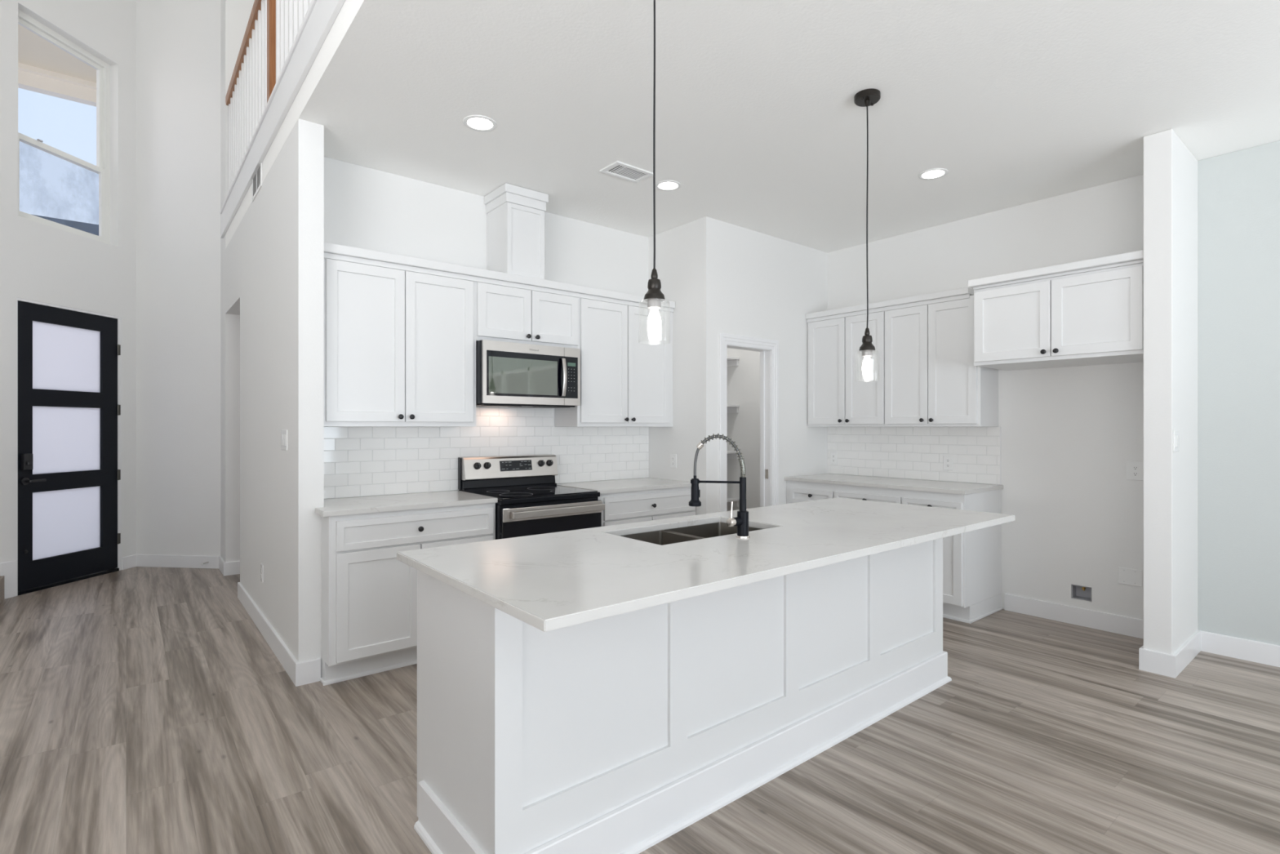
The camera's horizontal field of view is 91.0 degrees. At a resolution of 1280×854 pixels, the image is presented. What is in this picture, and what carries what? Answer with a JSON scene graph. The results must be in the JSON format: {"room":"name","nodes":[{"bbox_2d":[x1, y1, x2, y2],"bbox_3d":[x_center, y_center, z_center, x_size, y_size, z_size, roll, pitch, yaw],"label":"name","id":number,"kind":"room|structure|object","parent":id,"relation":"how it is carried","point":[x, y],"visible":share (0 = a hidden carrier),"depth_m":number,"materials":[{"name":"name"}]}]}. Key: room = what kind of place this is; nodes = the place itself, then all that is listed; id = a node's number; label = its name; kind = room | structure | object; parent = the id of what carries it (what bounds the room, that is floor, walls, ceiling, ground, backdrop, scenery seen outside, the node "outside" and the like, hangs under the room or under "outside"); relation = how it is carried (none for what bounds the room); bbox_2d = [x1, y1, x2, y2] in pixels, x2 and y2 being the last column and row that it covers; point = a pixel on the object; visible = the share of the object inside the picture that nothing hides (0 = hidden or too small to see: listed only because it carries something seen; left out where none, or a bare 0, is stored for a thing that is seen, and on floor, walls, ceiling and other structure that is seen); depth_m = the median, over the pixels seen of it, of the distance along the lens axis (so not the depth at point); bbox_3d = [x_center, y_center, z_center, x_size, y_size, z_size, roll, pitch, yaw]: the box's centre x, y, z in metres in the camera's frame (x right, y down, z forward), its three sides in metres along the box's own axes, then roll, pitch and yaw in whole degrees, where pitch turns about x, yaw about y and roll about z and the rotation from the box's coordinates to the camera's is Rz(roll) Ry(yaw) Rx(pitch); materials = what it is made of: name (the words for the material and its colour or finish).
{"room":"kitchen","nodes":[
{"label":"kitchen","id":0,"kind":"room"},
{"bbox_2d":[0,0,136,563],"bbox_3d":[-5.132,-1.659,3.967,0.151,6.000,4.200,0,0,6],"label":"wall","id":1,"kind":"structure","parent":0,"point":[39,262],"depth_m":5.46,"materials":[{"name":"white paint"}]},
{"bbox_2d":[0,560,17,599],"bbox_3d":[-5.023,1.198,4.226,0.015,0.285,1.536,0,0,6],"label":"baseboard","id":2,"kind":"structure","parent":1,"relation":"attached to","point":[7,569],"depth_m":4.93,"materials":[{"name":"white paint"}]},
{"bbox_2d":[17,8,109,244],"bbox_3d":[-5.016,-2.527,5.445,0.084,1.703,0.859,0,0,6],"label":"window","id":3,"kind":"structure","parent":1,"relation":"in","point":[102,167],"depth_m":5.73,"materials":[{"name":"white plastic"}]},
{"bbox_2d":[16,297,121,595],"bbox_3d":[-4.957,0.156,5.449,0.202,2.370,0.907,0,0,6],"label":"door","id":4,"kind":"structure","parent":1,"relation":"in","point":[68,360],"depth_m":5.42,"materials":[{"name":"black paint"}]},
{"bbox_2d":[121,554,136,569],"bbox_3d":[-4.847,1.282,5.973,0.015,0.118,0.152,0,0,6],"label":"baseboard","id":5,"kind":"structure","parent":1,"relation":"attached to","point":[128,562],"depth_m":5.95,"materials":[{"name":"white paint"}]},
{"bbox_2d":[136,0,220,555],"bbox_3d":[-4.405,-1.659,6.065,0.875,6.000,0.120,0,0,6],"label":"wall","id":6,"kind":"structure","parent":0,"point":[178,42],"depth_m":6.01,"materials":[{"name":"white paint"}]},
{"bbox_2d":[136,554,218,568],"bbox_3d":[-4.412,1.282,5.998,0.875,0.118,0.015,0,0,6],"label":"baseboard","id":7,"kind":"structure","parent":6,"relation":"attached to","point":[142,560],"depth_m":5.99,"materials":[{"name":"white paint"}]},
{"bbox_2d":[220,0,254,562],"bbox_3d":[-2.169,-1.659,7.248,4.427,6.000,0.430,0,0,-39],"label":"wall","id":8,"kind":"structure","parent":0,"point":[235,15],"depth_m":5.73,"materials":[{"name":"white paint"}]},
{"bbox_2d":[218,555,239,575],"bbox_3d":[-3.201,1.282,6.351,1.722,0.118,0.377,0,0,-39],"label":"baseboard","id":9,"kind":"structure","parent":8,"relation":"attached to","point":[228,568],"depth_m":5.71,"materials":[{"name":"white paint"}]},
{"bbox_2d":[219,0,345,238],"bbox_3d":[-0.196,-1.862,1.409,0.146,0.244,11.430,0,0,-39],"label":"trim","id":10,"kind":"structure","parent":8,"relation":"attached to","point":[320,16],"depth_m":3.49,"materials":[{"name":"white paint"}]},
{"bbox_2d":[225,0,311,191],"bbox_3d":[-2.339,-2.659,4.008,0.082,1.350,4.368,0,0,-39],"label":"loft railing","id":11,"kind":"object","parent":10,"relation":"on","point":[273,27],"visible":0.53,"depth_m":4.43,"materials":[{"name":"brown wood"}]},
{"bbox_2d":[225,118,324,676],"bbox_3d":[-2.715,-0.132,4.513,0.121,2.945,3.115,0,0,-39],"label":"wall","id":12,"kind":"structure","parent":0,"point":[274,257],"depth_m":3.56,"materials":[{"name":"white paint"}]},
{"bbox_2d":[252,163,262,201],"bbox_3d":[-2.617,-1.679,4.293,0.006,0.180,0.380,0,0,-39],"label":"wall vent","id":13,"kind":"object","parent":12,"relation":"attached to","point":[257,180],"visible":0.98,"depth_m":4.27,"materials":[{"name":"white plastic"}]},
{"bbox_2d":[260,563,263,582],"bbox_3d":[-2.484,0.959,4.130,0.008,0.114,0.075,0,0,-39],"label":"wall outlet","id":14,"kind":"object","parent":12,"relation":"attached to","point":[261,564],"visible":1,"depth_m":4.12,"materials":[{"name":"white plastic"}]},
{"bbox_2d":[237,582,320,686],"bbox_3d":[-2.429,1.282,4.137,0.118,0.118,2.201,0,0,-39],"label":"baseboard","id":15,"kind":"structure","parent":12,"relation":"attached to","point":[305,672],"depth_m":3.55,"materials":[{"name":"white paint"}]},
{"bbox_2d":[280,429,287,450],"bbox_3d":[-2.007,0.073,3.545,0.008,0.114,0.165,0,0,-39],"label":"wall switch","id":16,"kind":"object","parent":12,"relation":"attached to","point":[283,432],"visible":1,"depth_m":3.53,"materials":[{"name":"white plastic"}]},
{"bbox_2d":[324,156,648,498],"bbox_3d":[-0.975,-0.132,4.539,2.606,2.945,0.115,0,0,-39],"label":"wall","id":17,"kind":"structure","parent":0,"point":[365,207],"depth_m":4.20,"materials":[{"name":"white paint"}]},
{"bbox_2d":[324,257,475,426],"bbox_3d":[-1.479,-0.472,3.820,0.910,0.941,0.358,0,0,-39],"label":"upper cabinet","id":18,"kind":"object","parent":17,"relation":"attached to","point":[400,345],"visible":0.98,"depth_m":3.67,"materials":[{"name":"white paint"}]},
{"bbox_2d":[324,406,648,498],"bbox_3d":[-0.935,0.140,4.491,2.604,0.574,0.009,0,0,-39],"label":"tile backsplash","id":19,"kind":"structure","parent":17,"relation":"attached to","point":[359,461],"depth_m":4.26,"materials":[{"name":"white tile"}]},
{"bbox_2d":[475,281,578,348],"bbox_3d":[-0.828,-0.748,4.352,0.768,0.391,0.358,0,0,-39],"label":"upper cabinet","id":20,"kind":"object","parent":17,"relation":"attached to","point":[504,313],"visible":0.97,"depth_m":4.21,"materials":[{"name":"white paint"}]},
{"bbox_2d":[475,339,580,408],"bbox_3d":[-0.811,-0.342,4.305,0.732,0.412,0.431,0,0,-39],"label":"microwave","id":21,"kind":"object","parent":20,"relation":"attached to","point":[508,374],"visible":0.98,"depth_m":4.14,"materials":[{"name":"silver metal"}]},
{"bbox_2d":[554,297,672,426],"bbox_3d":[-0.173,-0.472,4.887,0.922,0.941,0.358,0,0,-39],"label":"upper cabinet","id":22,"kind":"object","parent":17,"relation":"attached to","point":[625,382],"visible":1,"depth_m":4.73,"materials":[{"name":"white paint"}]},
{"bbox_2d":[324,241,675,312],"bbox_3d":[-0.830,-0.966,4.362,2.602,0.082,0.338,0,0,-39],"label":"crown molding","id":23,"kind":"structure","parent":22,"relation":"on","point":[331,251],"depth_m":3.98,"materials":[{"name":"white paint"}]},
{"bbox_2d":[484,182,548,279],"bbox_3d":[-0.857,-1.306,4.351,0.326,0.593,0.323,0,0,-39],"label":"chimney","id":24,"kind":"object","parent":23,"relation":"on","point":[515,215],"visible":0.89,"depth_m":4.24,"materials":[{"name":"white paint"}]},
{"bbox_2d":[0,566,1279,853],"bbox_3d":[-0.231,1.391,1.942,8.300,0.100,12.700,0,0,-39],"label":"floor","id":25,"kind":"structure","parent":0,"point":[144,709],"depth_m":2.60,"materials":[{"name":"wood"}]},
{"bbox_2d":[0,575,4,604],"bbox_3d":[-5.008,1.238,4.189,0.985,0.205,1.025,0,0,-39],"label":"stair step","id":26,"kind":"structure","parent":25,"relation":"on","point":[2,578],"depth_m":4.80,"materials":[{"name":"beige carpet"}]},
{"bbox_2d":[320,502,495,685],"bbox_3d":[-1.405,0.898,3.711,0.940,0.885,0.622,0,0,-39],"label":"base cabinet","id":27,"kind":"object","parent":25,"relation":"on","point":[369,596],"visible":0.43,"depth_m":3.37,"materials":[{"name":"white paint"}]},
{"bbox_2d":[315,489,497,516],"bbox_3d":[-1.418,0.441,3.712,0.961,0.028,0.603,0,0,-39],"label":"countertop","id":28,"kind":"structure","parent":27,"relation":"on","point":[397,502],"depth_m":3.59,"materials":[{"name":"white stone"}]},
{"bbox_2d":[457,453,604,539],"bbox_3d":[-0.726,0.772,4.204,0.729,1.138,0.695,0,0,-39],"label":"range","id":29,"kind":"object","parent":25,"relation":"on","point":[531,502],"visible":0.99,"depth_m":4.16,"materials":[{"name":"black metal"}]},
{"bbox_2d":[465,485,597,499],"bbox_3d":[-0.726,0.433,4.205,0.701,0.007,0.542,0,0,-39],"label":"glass cooktop","id":30,"kind":"object","parent":29,"relation":"in","point":[501,492],"depth_m":4.17,"materials":[{"name":"black glass"}]},
{"bbox_2d":[598,486,695,526],"bbox_3d":[-0.100,0.898,4.776,0.948,0.885,0.622,0,0,-39],"label":"base cabinet","id":31,"kind":"object","parent":25,"relation":"on","point":[628,507],"visible":0.27,"depth_m":4.54,"materials":[{"name":"white paint"}]},
{"bbox_2d":[556,477,691,493],"bbox_3d":[-0.108,0.441,4.782,0.953,0.028,0.603,0,0,-39],"label":"countertop","id":32,"kind":"structure","parent":31,"relation":"on","point":[605,486],"depth_m":4.67,"materials":[{"name":"white stone"}]},
{"bbox_2d":[413,529,951,853],"bbox_3d":[0.428,0.898,2.738,2.640,0.886,0.632,0,0,-39],"label":"kitchen island","id":33,"kind":"object","parent":25,"relation":"on","point":[618,734],"visible":0.73,"depth_m":2.08,"materials":[{"name":"white paint"}]},
{"bbox_2d":[396,497,1014,631],"bbox_3d":[0.493,0.441,2.602,2.624,0.028,0.985,0,0,-39],"label":"island countertop","id":34,"kind":"structure","parent":33,"relation":"on","point":[547,582],"depth_m":2.08,"materials":[{"name":"white stone"}]},
{"bbox_2d":[619,522,761,545],"bbox_3d":[0.230,0.548,2.639,0.712,0.186,0.392,0,0,-39],"label":"sink","id":35,"kind":"object","parent":34,"relation":"in","point":[673,535],"visible":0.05,"depth_m":2.82,"materials":[{"name":"silver metal"}]},
{"bbox_2d":[619,530,704,545],"bbox_3d":[0.085,0.548,2.520,0.337,0.186,0.392,0,0,-39],"label":"basin","id":36,"kind":"object","parent":35,"relation":"in","point":[658,537],"depth_m":2.72,"materials":[{"name":"silver metal"}]},
{"bbox_2d":[664,522,761,537],"bbox_3d":[0.366,0.548,2.750,0.361,0.186,0.392,0,0,-39],"label":"basin","id":37,"kind":"object","parent":35,"relation":"in","point":[716,529],"depth_m":2.93,"materials":[{"name":"silver metal"}]},
{"bbox_2d":[688,433,750,537],"bbox_3d":[0.305,0.226,2.437,0.239,0.403,0.097,0,0,12],"label":"faucet","id":38,"kind":"object","parent":34,"relation":"on","point":[741,521],"visible":1,"depth_m":2.43,"materials":[{"name":"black metal"}]},
{"bbox_2d":[786,480,1003,623],"bbox_3d":[1.947,0.898,5.000,0.656,0.885,1.494,0,0,-39],"label":"base cabinet","id":39,"kind":"object","parent":25,"relation":"on","point":[972,559],"visible":0.26,"depth_m":4.43,"materials":[{"name":"white paint"}]},
{"bbox_2d":[784,473,1003,494],"bbox_3d":[1.955,0.441,5.005,0.637,0.028,1.498,0,0,-39],"label":"countertop","id":40,"kind":"structure","parent":39,"relation":"on","point":[942,486],"depth_m":4.80,"materials":[{"name":"white stone"}]},
{"bbox_2d":[648,216,716,515],"bbox_3d":[0.086,-0.132,5.390,0.115,2.945,1.461,0,0,-39],"label":"wall","id":41,"kind":"structure","parent":0,"point":[686,255],"depth_m":4.92,"materials":[{"name":"white paint"}]},
{"bbox_2d":[670,453,676,468],"bbox_3d":[0.269,0.275,5.070,0.008,0.112,0.074,0,0,-39],"label":"wall outlet","id":42,"kind":"object","parent":41,"relation":"attached to","point":[673,456],"visible":1,"depth_m":5.06,"materials":[{"name":"white plastic"}]},
{"bbox_2d":[225,0,1279,252],"bbox_3d":[1.533,-1.782,2.718,4.427,0.354,11.270,0,0,-39],"label":"ceiling","id":43,"kind":"structure","parent":0,"point":[760,126],"depth_m":3.05,"materials":[{"name":"white paint"}]},
{"bbox_2d":[462,115,496,131],"bbox_3d":[-0.845,-1.602,3.322,0.172,0.006,0.172,0,0,-39],"label":"recessed light","id":44,"kind":"object","parent":43,"relation":"in","point":[476,122],"visible":1,"depth_m":3.31,"materials":[{"name":"white plastic"}]},
{"bbox_2d":[466,117,492,129],"bbox_3d":[-0.845,-1.601,3.322,0.130,0.004,0.130,0,0,-39],"label":"diffuser","id":45,"kind":"object","parent":44,"relation":"attached to","point":[473,123],"depth_m":3.32,"materials":[{"name":"white plastic"}]},
{"bbox_2d":[599,160,653,182],"bbox_3d":[-0.082,-1.600,3.953,0.295,0.010,0.185,0,0,-39],"label":"ceiling vent","id":46,"kind":"object","parent":43,"relation":"in","point":[618,169],"visible":0.98,"depth_m":3.94,"materials":[{"name":"white plastic"}]},
{"bbox_2d":[638,0,670,342],"bbox_3d":[0.050,-0.950,2.191,0.120,1.311,0.120,0,0,-39],"label":"pendant light","id":47,"kind":"object","parent":43,"relation":"hanging from","point":[654,297],"visible":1,"depth_m":2.18,"materials":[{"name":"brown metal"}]},
{"bbox_2d":[647,298,661,308],"bbox_3d":[0.050,-0.428,2.191,0.048,0.029,0.048,0,0,-39],"label":"socket","id":48,"kind":"object","parent":47,"relation":"attached to","point":[651,303],"depth_m":2.17,"materials":[{"name":"grey"}]},
{"bbox_2d":[655,180,680,191],"bbox_3d":[0.187,-1.602,4.178,0.172,0.006,0.172,0,0,-39],"label":"recessed light","id":49,"kind":"object","parent":43,"relation":"in","point":[665,185],"visible":1,"depth_m":4.17,"materials":[{"name":"white plastic"}]},
{"bbox_2d":[657,182,677,189],"bbox_3d":[0.187,-1.601,4.178,0.130,0.004,0.130,0,0,-39],"label":"diffuser","id":50,"kind":"object","parent":49,"relation":"attached to","point":[661,185],"depth_m":4.17,"materials":[{"name":"white plastic"}]},
{"bbox_2d":[853,88,880,377],"bbox_3d":[1.099,-0.913,3.042,0.120,1.383,0.120,0,0,-39],"label":"pendant light","id":51,"kind":"object","parent":43,"relation":"hanging from","point":[867,97],"visible":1,"depth_m":3.03,"materials":[{"name":"brown metal"}]},
{"bbox_2d":[862,350,872,356],"bbox_3d":[1.099,-0.356,3.042,0.048,0.029,0.048,0,0,-39],"label":"socket","id":52,"kind":"object","parent":51,"relation":"attached to","point":[864,353],"depth_m":3.02,"materials":[{"name":"grey"}]},
{"bbox_2d":[918,168,948,179],"bbox_3d":[1.858,-1.602,3.986,0.172,0.006,0.172,0,0,-39],"label":"recessed light","id":53,"kind":"object","parent":43,"relation":"in","point":[931,174],"visible":1,"depth_m":3.98,"materials":[{"name":"white plastic"}]},
{"bbox_2d":[921,169,944,178],"bbox_3d":[1.858,-1.601,3.986,0.130,0.004,0.130,0,0,-39],"label":"diffuser","id":54,"kind":"object","parent":53,"relation":"attached to","point":[928,174],"depth_m":3.98,"materials":[{"name":"white plastic"}]},
{"bbox_2d":[716,219,827,512],"bbox_3d":[1.124,-0.132,5.369,1.465,2.945,0.115,0,0,-39],"label":"wall","id":55,"kind":"structure","parent":0,"point":[767,286],"depth_m":5.38,"materials":[{"name":"white paint"}]},
{"bbox_2d":[718,332,778,511],"bbox_3d":[0.856,0.305,5.137,0.714,2.071,0.134,0,0,-39],"label":"door frame","id":56,"kind":"structure","parent":55,"relation":"in","point":[768,348],"depth_m":5.27,"materials":[{"name":"white paint"}]},
{"bbox_2d":[727,140,1279,645],"bbox_3d":[3.808,-0.132,3.337,0.120,2.945,9.350,0,0,-39],"label":"wall","id":57,"kind":"structure","parent":0,"point":[1068,434],"depth_m":4.11,"materials":[{"name":"white paint"}]},
{"bbox_2d":[807,311,884,426],"bbox_3d":[1.822,-0.472,5.388,0.358,0.941,0.736,0,0,-39],"label":"upper cabinet","id":58,"kind":"object","parent":57,"relation":"attached to","point":[839,394],"visible":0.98,"depth_m":5.29,"materials":[{"name":"white paint"}]},
{"bbox_2d":[805,287,973,322],"bbox_3d":[2.037,-0.963,5.140,0.338,0.075,1.389,0,0,-39],"label":"crown molding","id":59,"kind":"structure","parent":58,"relation":"on","point":[961,293],"depth_m":4.93,"materials":[{"name":"white paint"}]},
{"bbox_2d":[827,426,1000,484],"bbox_3d":[2.192,0.212,5.211,0.010,0.428,1.480,0,0,-39],"label":"tile backsplash","id":60,"kind":"structure","parent":57,"relation":"attached to","point":[900,452],"depth_m":5.12,"materials":[{"name":"white tile"}]},
{"bbox_2d":[830,452,837,464],"bbox_3d":[1.763,0.285,5.721,0.008,0.112,0.072,0,0,-39],"label":"wall outlet","id":61,"kind":"object","parent":60,"relation":"attached to","point":[833,455],"visible":1,"depth_m":5.72,"materials":[{"name":"white plastic"}]},
{"bbox_2d":[943,455,952,470],"bbox_3d":[2.414,0.283,4.926,0.008,0.112,0.072,0,0,-39],"label":"wall outlet","id":62,"kind":"object","parent":60,"relation":"attached to","point":[948,460],"visible":1,"depth_m":4.92,"materials":[{"name":"white plastic"}]},
{"bbox_2d":[946,458,949,466],"bbox_3d":[2.412,0.283,4.924,0.002,0.064,0.028,0,0,-39],"label":"receptacle","id":63,"kind":"object","parent":62,"relation":"attached to","point":[947,460],"depth_m":4.92,"materials":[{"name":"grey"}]},
{"bbox_2d":[884,294,998,426],"bbox_3d":[2.285,-0.472,4.821,0.358,0.941,0.725,0,0,-39],"label":"upper cabinet","id":64,"kind":"object","parent":57,"relation":"attached to","point":[932,379],"visible":0.98,"depth_m":4.69,"materials":[{"name":"white paint"}]},
{"bbox_2d":[973,262,1143,370],"bbox_3d":[2.746,-0.666,4.044,0.628,0.509,0.924,0,0,-39],"label":"upper cabinet","id":65,"kind":"object","parent":57,"relation":"attached to","point":[1092,317],"visible":0.98,"depth_m":3.83,"materials":[{"name":"white paint"}]},
{"bbox_2d":[968,249,1143,289],"bbox_3d":[2.679,-0.953,4.004,0.465,0.062,0.942,0,0,-39],"label":"crown molding","id":66,"kind":"structure","parent":65,"relation":"attached to","point":[1134,257],"depth_m":3.81,"materials":[{"name":"white paint"}]},
{"bbox_2d":[1004,593,1143,639],"bbox_3d":[2.973,1.282,4.252,0.015,0.118,0.932,0,0,-39],"label":"baseboard","id":67,"kind":"structure","parent":57,"relation":"attached to","point":[1117,624],"depth_m":4.26,"materials":[{"name":"white paint"}]},
{"bbox_2d":[1071,584,1091,601],"bbox_3d":[3.015,1.121,4.275,0.077,0.092,0.113,0,0,-39],"label":"water supply box","id":68,"kind":"object","parent":57,"relation":"attached to","point":[1079,592],"visible":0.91,"depth_m":4.29,"materials":[{"name":"grey plastic"}]},
{"bbox_2d":[1118,566,1142,586],"bbox_3d":[3.150,0.963,4.042,0.007,0.106,0.124,0,0,-39],"label":"blank plate","id":69,"kind":"object","parent":57,"relation":"attached to","point":[1129,576],"visible":1,"depth_m":4.04,"materials":[{"name":"white plastic"}]},
{"bbox_2d":[1125,461,1143,480],"bbox_3d":[3.168,0.281,4.019,0.008,0.118,0.100,0,0,-39],"label":"wall outlet","id":70,"kind":"object","parent":57,"relation":"attached to","point":[1134,470],"visible":0.82,"depth_m":4.02,"materials":[{"name":"white plastic"}]},
{"bbox_2d":[1133,466,1137,475],"bbox_3d":[3.166,0.281,4.017,0.002,0.064,0.028,0,0,-39],"label":"receptacle","id":71,"kind":"object","parent":70,"relation":"attached to","point":[1135,468],"depth_m":4.02,"materials":[{"name":"grey plastic"}]},
{"bbox_2d":[1200,631,1279,666],"bbox_3d":[5.040,1.282,1.723,0.015,0.118,5.291,0,0,-39],"label":"baseboard","id":72,"kind":"structure","parent":57,"relation":"attached to","point":[1257,651],"depth_m":3.63,"materials":[{"name":"white paint"}]},
{"bbox_2d":[1143,128,1197,654],"bbox_3d":[3.071,-0.132,3.631,0.648,2.945,0.126,0,0,-39],"label":"wall","id":73,"kind":"structure","parent":0,"point":[1170,168],"depth_m":3.45,"materials":[{"name":"white paint"}]},
{"bbox_2d":[1138,630,1200,678],"bbox_3d":[3.066,1.282,3.627,0.663,0.118,0.156,0,0,-39],"label":"baseboard","id":74,"kind":"structure","parent":73,"relation":"attached to","point":[1149,660],"depth_m":3.44,"materials":[{"name":"white paint"}]},
{"bbox_2d":[1173,430,1178,451],"bbox_3d":[2.916,0.077,3.417,0.112,0.114,0.008,0,0,-39],"label":"wall switch","id":75,"kind":"object","parent":73,"relation":"attached to","point":[1175,433],"visible":1,"depth_m":3.39,"materials":[{"name":"white plastic"}]},
{"bbox_3d":[0.261,-0.131,6.425,1.465,2.945,0.080,0,0,-39],"label":"wall","id":76,"kind":"structure","parent":0,"visible":0},
{"bbox_2d":[727,450,738,458],"bbox_3d":[0.383,0.297,6.275,1.462,0.082,0.304,0,0,-39],"label":"shelf","id":77,"kind":"object","parent":76,"relation":"attached to","point":[731,454],"visible":0.1,"depth_m":6.65,"materials":[{"name":"white paint"}]},
{"bbox_2d":[727,356,739,366],"bbox_3d":[0.383,-0.688,6.275,1.462,0.082,0.304,0,0,-39],"label":"shelf","id":78,"kind":"object","parent":76,"relation":"attached to","point":[731,361],"visible":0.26,"depth_m":6.63,"materials":[{"name":"white paint"}]},
{"bbox_2d":[727,404,739,413],"bbox_3d":[0.383,-0.191,6.275,1.462,0.082,0.304,0,0,-39],"label":"shelf","id":79,"kind":"object","parent":76,"relation":"attached to","point":[731,408],"visible":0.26,"depth_m":6.65,"materials":[{"name":"white paint"}]},
{"bbox_2d":[727,497,739,506],"bbox_3d":[0.383,0.799,6.275,1.462,0.082,0.304,0,0,-39],"label":"shelf","id":80,"kind":"object","parent":76,"relation":"attached to","point":[735,501],"visible":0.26,"depth_m":6.62,"materials":[{"name":"white paint"}]},
{"label":"outside","id":81,"kind":"structure","parent":0,"visible":0},
{"bbox_3d":[-31.066,1.541,38.023,120.000,0.100,81.800,0,0,-39],"label":"driveway","id":82,"kind":"object","parent":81,"visible":0},
{"bbox_2d":[30,213,98,235],"bbox_3d":[-26.536,-2.684,18.254,17.200,8.350,9.350,0,0,-39],"label":"house","id":83,"kind":"structure","parent":82,"relation":"on","point":[92,228],"depth_m":19.60,"materials":[{"name":"grey"}]},
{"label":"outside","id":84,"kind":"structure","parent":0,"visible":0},
{"bbox_2d":[17,23,96,106],"bbox_3d":[-7.331,-4.066,6.207,10.500,0.627,2.390,0,0,-39],"label":"porch roof","id":85,"kind":"structure","parent":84,"point":[43,67],"depth_m":7.57,"materials":[{"name":"beige"}]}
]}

